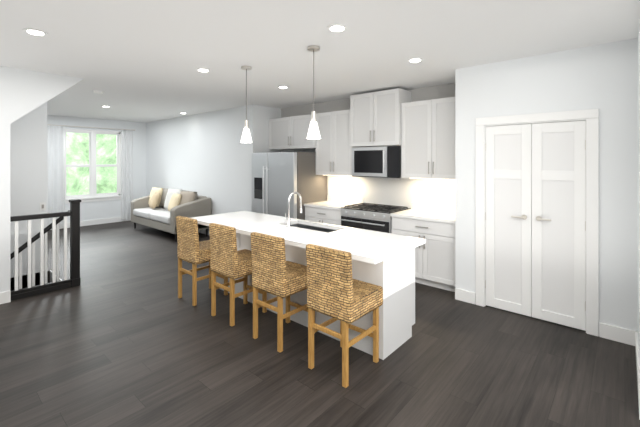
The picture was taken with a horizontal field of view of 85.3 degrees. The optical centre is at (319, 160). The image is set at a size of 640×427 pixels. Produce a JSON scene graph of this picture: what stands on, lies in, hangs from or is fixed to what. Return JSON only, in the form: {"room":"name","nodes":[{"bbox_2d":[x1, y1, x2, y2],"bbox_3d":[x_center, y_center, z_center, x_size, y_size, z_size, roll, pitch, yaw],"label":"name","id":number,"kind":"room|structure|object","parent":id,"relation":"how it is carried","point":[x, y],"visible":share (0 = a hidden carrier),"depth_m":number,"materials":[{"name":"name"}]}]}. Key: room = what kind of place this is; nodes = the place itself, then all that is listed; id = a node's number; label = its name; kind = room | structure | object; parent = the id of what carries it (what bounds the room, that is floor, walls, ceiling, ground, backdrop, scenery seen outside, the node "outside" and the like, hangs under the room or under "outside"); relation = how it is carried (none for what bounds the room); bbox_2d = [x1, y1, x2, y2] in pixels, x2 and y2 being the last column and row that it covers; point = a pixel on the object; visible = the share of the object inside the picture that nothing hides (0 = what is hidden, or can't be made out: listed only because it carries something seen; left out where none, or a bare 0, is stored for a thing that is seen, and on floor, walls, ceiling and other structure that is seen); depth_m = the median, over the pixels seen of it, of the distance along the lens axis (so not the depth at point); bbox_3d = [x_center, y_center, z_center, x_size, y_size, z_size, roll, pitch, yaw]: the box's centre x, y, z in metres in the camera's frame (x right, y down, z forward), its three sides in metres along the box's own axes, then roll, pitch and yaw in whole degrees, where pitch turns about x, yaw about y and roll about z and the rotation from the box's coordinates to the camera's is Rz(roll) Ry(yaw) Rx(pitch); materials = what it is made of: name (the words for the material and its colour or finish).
{"room":"kitchen","nodes":[
{"label":"kitchen","id":0,"kind":"room"},
{"bbox_2d":[10,102,46,290],"bbox_3d":[-5.024,1.775,4.221,0.120,5.740,2.710,0,0,41],"label":"wall","id":1,"kind":"structure","parent":0,"point":[28,163],"depth_m":5.04,"materials":[{"name":"white paint"}]},
{"bbox_2d":[40,202,45,209],"bbox_3d":[-4.116,0.675,5.154,0.010,0.114,0.070,0,0,41],"label":"light switch","id":2,"kind":"object","parent":1,"relation":"attached to","point":[42,206],"visible":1,"depth_m":5.16,"materials":[{"name":"white plastic"}]},
{"bbox_2d":[0,66,82,292],"bbox_3d":[-4.135,0.275,3.566,0.120,2.740,2.900,0,0,41],"label":"wall","id":3,"kind":"structure","parent":0,"point":[23,92],"depth_m":4.05,"materials":[{"name":"white paint"}]},
{"bbox_2d":[0,291,10,303],"bbox_3d":[-4.315,1.580,3.258,0.016,0.130,2.120,0,0,41],"label":"baseboard","id":4,"kind":"structure","parent":3,"relation":"attached to","point":[5,297],"depth_m":4.02,"materials":[{"name":"white"}]},
{"bbox_2d":[10,210,69,288],"bbox_3d":[-3.955,1.530,3.934,0.099,1.750,1.925,0,0,41],"label":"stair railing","id":5,"kind":"structure","parent":3,"relation":"attached to","point":[37,236],"depth_m":4.45,"materials":[{"name":"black wood"}]},
{"bbox_2d":[47,115,145,222],"bbox_3d":[-6.870,0.275,7.899,0.150,2.740,5.800,0,0,41],"label":"wall","id":6,"kind":"structure","parent":0,"point":[94,210],"depth_m":9.29,"materials":[{"name":"white paint"}]},
{"bbox_2d":[50,217,129,229],"bbox_3d":[-6.848,1.580,7.799,0.016,0.130,5.680,0,0,41],"label":"baseboard","id":7,"kind":"structure","parent":6,"relation":"attached to","point":[116,219],"depth_m":9.03,"materials":[{"name":"white wood"}]},
{"bbox_2d":[47,124,134,130],"bbox_3d":[-5.902,-0.855,8.819,0.086,0.036,2.260,0,0,41],"label":"curtain rod","id":8,"kind":"object","parent":6,"relation":"attached to","point":[89,127],"visible":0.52,"depth_m":8.83,"materials":[{"name":"white metal"}]},
{"bbox_2d":[47,126,64,227],"bbox_3d":[-6.412,0.390,8.209,0.056,2.450,0.630,0,0,41],"label":"curtain","id":9,"kind":"object","parent":8,"relation":"hanging from","point":[55,168],"visible":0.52,"depth_m":8.31,"materials":[{"name":"white fabric"}]},
{"bbox_2d":[121,130,132,220],"bbox_3d":[-5.281,0.390,9.498,0.053,2.450,0.300,0,0,41],"label":"curtain","id":10,"kind":"object","parent":8,"relation":"hanging from","point":[126,167],"visible":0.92,"depth_m":9.50,"materials":[{"name":"white fabric"}]},
{"bbox_2d":[65,129,120,203],"bbox_3d":[-5.884,0.125,8.996,0.185,1.840,1.390,0,0,41],"label":"window","id":11,"kind":"structure","parent":6,"relation":"in","point":[92,195],"depth_m":8.98,"materials":[{"name":"white wood"}]},
{"bbox_2d":[146,104,280,214],"bbox_3d":[-2.894,0.275,8.599,4.900,2.740,0.740,0,0,41],"label":"wall","id":12,"kind":"structure","parent":0,"point":[208,154],"depth_m":7.64,"materials":[{"name":"white paint"}]},
{"bbox_2d":[198,229,209,234],"bbox_3d":[-3.129,1.580,8.302,4.860,0.130,0.016,0,0,41],"label":"baseboard","id":13,"kind":"structure","parent":12,"relation":"attached to","point":[203,231],"depth_m":7.86,"materials":[{"name":"white"}]},
{"bbox_2d":[0,220,639,426],"bbox_3d":[-1.604,1.745,3.705,13.700,0.200,6.750,0,0,41],"label":"floor","id":14,"kind":"structure","parent":0,"point":[122,335],"depth_m":2.81,"materials":[{"name":"grey wood"}]},
{"bbox_2d":[10,199,80,300],"bbox_3d":[-3.433,1.077,4.365,0.116,1.135,0.708,0,0,41],"label":"guard","id":15,"kind":"object","parent":14,"relation":"on","point":[73,213],"visible":0.85,"depth_m":4.40,"materials":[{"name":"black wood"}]},
{"bbox_2d":[131,187,211,241],"bbox_3d":[-3.500,1.144,8.023,2.250,1.002,0.875,0,0,41],"label":"sofa","id":16,"kind":"object","parent":14,"relation":"on","point":[160,208],"visible":0.92,"depth_m":7.57,"materials":[{"name":"grey fabric"}]},
{"bbox_2d":[176,216,227,305],"bbox_3d":[-1.419,1.152,4.207,0.435,0.986,0.481,0,0,41],"label":"bar stool","id":17,"kind":"object","parent":14,"relation":"on","point":[193,250],"visible":0.69,"depth_m":4.02,"materials":[{"name":"beige wicker"}]},
{"bbox_2d":[209,223,266,325],"bbox_3d":[-0.866,1.152,3.722,0.435,0.986,0.481,0,0,41],"label":"bar stool","id":18,"kind":"object","parent":14,"relation":"on","point":[229,260],"visible":0.92,"depth_m":3.55,"materials":[{"name":"beige wicker"}]},
{"bbox_2d":[250,232,314,351],"bbox_3d":[-0.333,1.152,3.254,0.435,0.986,0.481,0,0,41],"label":"bar stool","id":19,"kind":"object","parent":14,"relation":"on","point":[277,274],"visible":0.77,"depth_m":3.08,"materials":[{"name":"beige wicker"}]},
{"bbox_2d":[252,152,326,219],"bbox_3d":[-0.598,0.745,6.448,1.140,1.800,0.934,0,0,41],"label":"refrigerator","id":20,"kind":"object","parent":14,"relation":"on","point":[278,178],"visible":0.62,"depth_m":6.06,"materials":[{"name":"stainless steel"},{"name":"black plastic"}]},
{"bbox_2d":[192,192,425,359],"bbox_3d":[-0.351,0.995,3.843,2.800,1.300,0.890,0,0,41],"label":"kitchen island","id":21,"kind":"object","parent":14,"relation":"on","point":[385,261],"visible":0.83,"depth_m":3.20,"materials":[{"name":"white"}]},
{"bbox_2d":[304,195,363,225],"bbox_3d":[0.229,1.137,5.908,0.800,1.015,0.654,0,0,41],"label":"base cabinet","id":22,"kind":"object","parent":14,"relation":"on","point":[328,211],"visible":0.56,"depth_m":5.80,"materials":[{"name":"white wood"}]},
{"bbox_2d":[306,244,382,387],"bbox_3d":[0.197,1.152,2.788,0.435,0.986,0.481,0,0,41],"label":"bar stool","id":23,"kind":"object","parent":14,"relation":"on","point":[336,291],"visible":1,"depth_m":2.63,"materials":[{"name":"beige wicker"}]},
{"bbox_2d":[341,203,410,233],"bbox_3d":[0.840,1.173,5.335,0.870,0.945,0.708,0,0,41],"label":"range","id":24,"kind":"object","parent":14,"relation":"on","point":[372,217],"visible":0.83,"depth_m":5.13,"materials":[{"name":"silver metal"}]},
{"bbox_2d":[390,202,454,291],"bbox_3d":[1.537,1.137,4.760,0.932,1.015,0.654,0,0,41],"label":"base cabinet","id":25,"kind":"object","parent":14,"relation":"on","point":[433,225],"visible":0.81,"depth_m":4.50,"materials":[{"name":"white wood"}]},
{"bbox_2d":[0,0,639,122],"bbox_3d":[-1.604,-1.155,3.705,13.700,0.120,6.750,0,0,41],"label":"ceiling","id":26,"kind":"structure","parent":0,"point":[138,60],"depth_m":3.23,"materials":[{"name":"white paint"}]},
{"bbox_2d":[22,28,47,35],"bbox_3d":[-2.416,-1.090,2.947,0.170,0.008,0.170,0,0,41],"label":"recessed light","id":27,"kind":"object","parent":26,"relation":"in","point":[35,32],"visible":1,"depth_m":2.93,"materials":[{"name":"white"}]},
{"bbox_2d":[93,90,103,93],"bbox_3d":[-3.469,-1.075,5.430,0.144,0.040,0.144,0,0,41],"label":"smoke detector","id":28,"kind":"object","parent":26,"relation":"attached to","point":[97,92],"visible":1,"depth_m":5.38,"materials":[{"name":"white plastic"}]},
{"bbox_2d":[196,68,210,71],"bbox_3d":[-1.404,-1.090,4.175,0.170,0.008,0.170,0,0,41],"label":"recessed light","id":29,"kind":"object","parent":26,"relation":"in","point":[202,70],"visible":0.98,"depth_m":4.17,"materials":[{"name":"white"}]},
{"bbox_2d":[240,66,251,142],"bbox_3d":[-0.857,-0.654,4.040,0.136,0.879,0.136,0,0,41],"label":"pendant light","id":30,"kind":"object","parent":26,"relation":"hanging from","point":[246,137],"visible":1,"depth_m":4.01,"materials":[{"name":"white glass"}]},
{"bbox_2d":[307,45,320,138],"bbox_3d":[-0.060,-0.654,3.341,0.136,0.879,0.136,0,0,41],"label":"pendant light","id":31,"kind":"object","parent":26,"relation":"hanging from","point":[313,132],"visible":1,"depth_m":3.31,"materials":[{"name":"white glass"}]},
{"bbox_2d":[327,24,346,32],"bbox_3d":[0.141,-1.090,2.858,0.170,0.008,0.170,0,0,41],"label":"recessed light","id":32,"kind":"object","parent":26,"relation":"in","point":[336,28],"visible":1,"depth_m":2.85,"materials":[{"name":"white plastic"}]},
{"bbox_2d":[407,58,422,62],"bbox_3d":[1.032,-1.090,3.765,0.170,0.008,0.170,0,0,41],"label":"recessed light","id":33,"kind":"object","parent":26,"relation":"in","point":[413,60],"visible":0.92,"depth_m":3.75,"materials":[{"name":"white plastic"}]},
{"bbox_2d":[281,83,454,207],"bbox_3d":[0.686,0.275,6.023,4.120,2.740,0.124,0,0,41],"label":"wall","id":34,"kind":"structure","parent":0,"point":[404,192],"depth_m":5.56,"materials":[{"name":"white paint"}]},
{"bbox_2d":[269,114,315,149],"bbox_3d":[-0.458,-0.537,6.699,1.261,0.615,0.374,0,0,41],"label":"upper cabinet","id":35,"kind":"object","parent":34,"relation":"attached to","point":[288,133],"visible":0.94,"depth_m":6.58,"materials":[{"name":"white wood"}]},
{"bbox_2d":[316,109,351,175],"bbox_3d":[0.320,-0.294,6.015,0.802,1.102,0.374,0,0,41],"label":"upper cabinet","id":36,"kind":"object","parent":34,"relation":"attached to","point":[333,153],"visible":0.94,"depth_m":5.88,"materials":[{"name":"white wood"}]},
{"bbox_2d":[350,88,410,146],"bbox_3d":[0.931,-0.642,5.438,0.870,0.825,0.434,0,0,41],"label":"upper cabinet","id":37,"kind":"object","parent":34,"relation":"attached to","point":[375,119],"visible":0.98,"depth_m":5.26,"materials":[{"name":"white wood"}]},
{"bbox_2d":[352,146,400,177],"bbox_3d":[0.935,0.013,5.443,0.864,0.473,0.422,0,0,41],"label":"over-the-range microwave","id":38,"kind":"object","parent":37,"relation":"attached to","point":[381,161],"visible":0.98,"depth_m":5.29,"materials":[{"name":"stainless steel"},{"name":"black glass"}]},
{"bbox_2d":[401,97,454,179],"bbox_3d":[1.629,-0.294,4.865,0.928,1.102,0.374,0,0,41],"label":"upper cabinet","id":39,"kind":"object","parent":34,"relation":"attached to","point":[427,139],"visible":0.81,"depth_m":4.78,"materials":[{"name":"white wood"}]},
{"bbox_2d":[455,38,637,330],"bbox_3d":[2.507,0.275,3.854,1.720,2.740,0.740,0,0,41],"label":"wall","id":40,"kind":"structure","parent":0,"point":[603,78],"depth_m":3.29,"materials":[{"name":"white paint"}]},
{"bbox_2d":[485,124,531,316],"bbox_3d":[2.035,0.622,3.779,0.457,2.023,0.090,0,0,41],"label":"pantry door","id":41,"kind":"structure","parent":40,"relation":"in","point":[508,219],"depth_m":3.78,"materials":[{"name":"white wood"}]},
{"bbox_2d":[476,109,598,336],"bbox_3d":[2.239,0.578,3.662,1.100,2.135,0.142,0,0,41],"label":"door frame","id":42,"kind":"structure","parent":40,"relation":"attached to","point":[590,117],"depth_m":3.32,"materials":[{"name":"white wood"}]},
{"bbox_2d":[532,120,585,330],"bbox_3d":[2.381,0.622,3.475,0.457,2.023,0.090,0,0,41],"label":"pantry door","id":43,"kind":"structure","parent":40,"relation":"in","point":[558,222],"depth_m":3.48,"materials":[{"name":"white wood"}]},
{"bbox_2d":[638,20,639,355],"bbox_3d":[2.477,0.275,2.603,0.115,2.740,1.180,0,0,41],"label":"wall","id":44,"kind":"structure","parent":0,"point":[639,187],"depth_m":2.70,"materials":[{"name":"white paint"}]},
{"bbox_2d":[634,331,639,419],"bbox_3d":[2.427,1.580,2.646,0.016,0.130,1.180,0,0,41],"label":"baseboard","id":45,"kind":"structure","parent":44,"relation":"attached to","point":[636,344],"depth_m":2.62,"materials":[{"name":"white"}]},
{"label":"outside","id":46,"kind":"structure","parent":0,"visible":0},
{"bbox_2d":[66,132,116,194],"bbox_3d":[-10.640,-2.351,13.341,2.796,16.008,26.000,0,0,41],"label":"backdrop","id":47,"kind":"structure","parent":46,"point":[108,140],"depth_m":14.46,"materials":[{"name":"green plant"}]}
]}

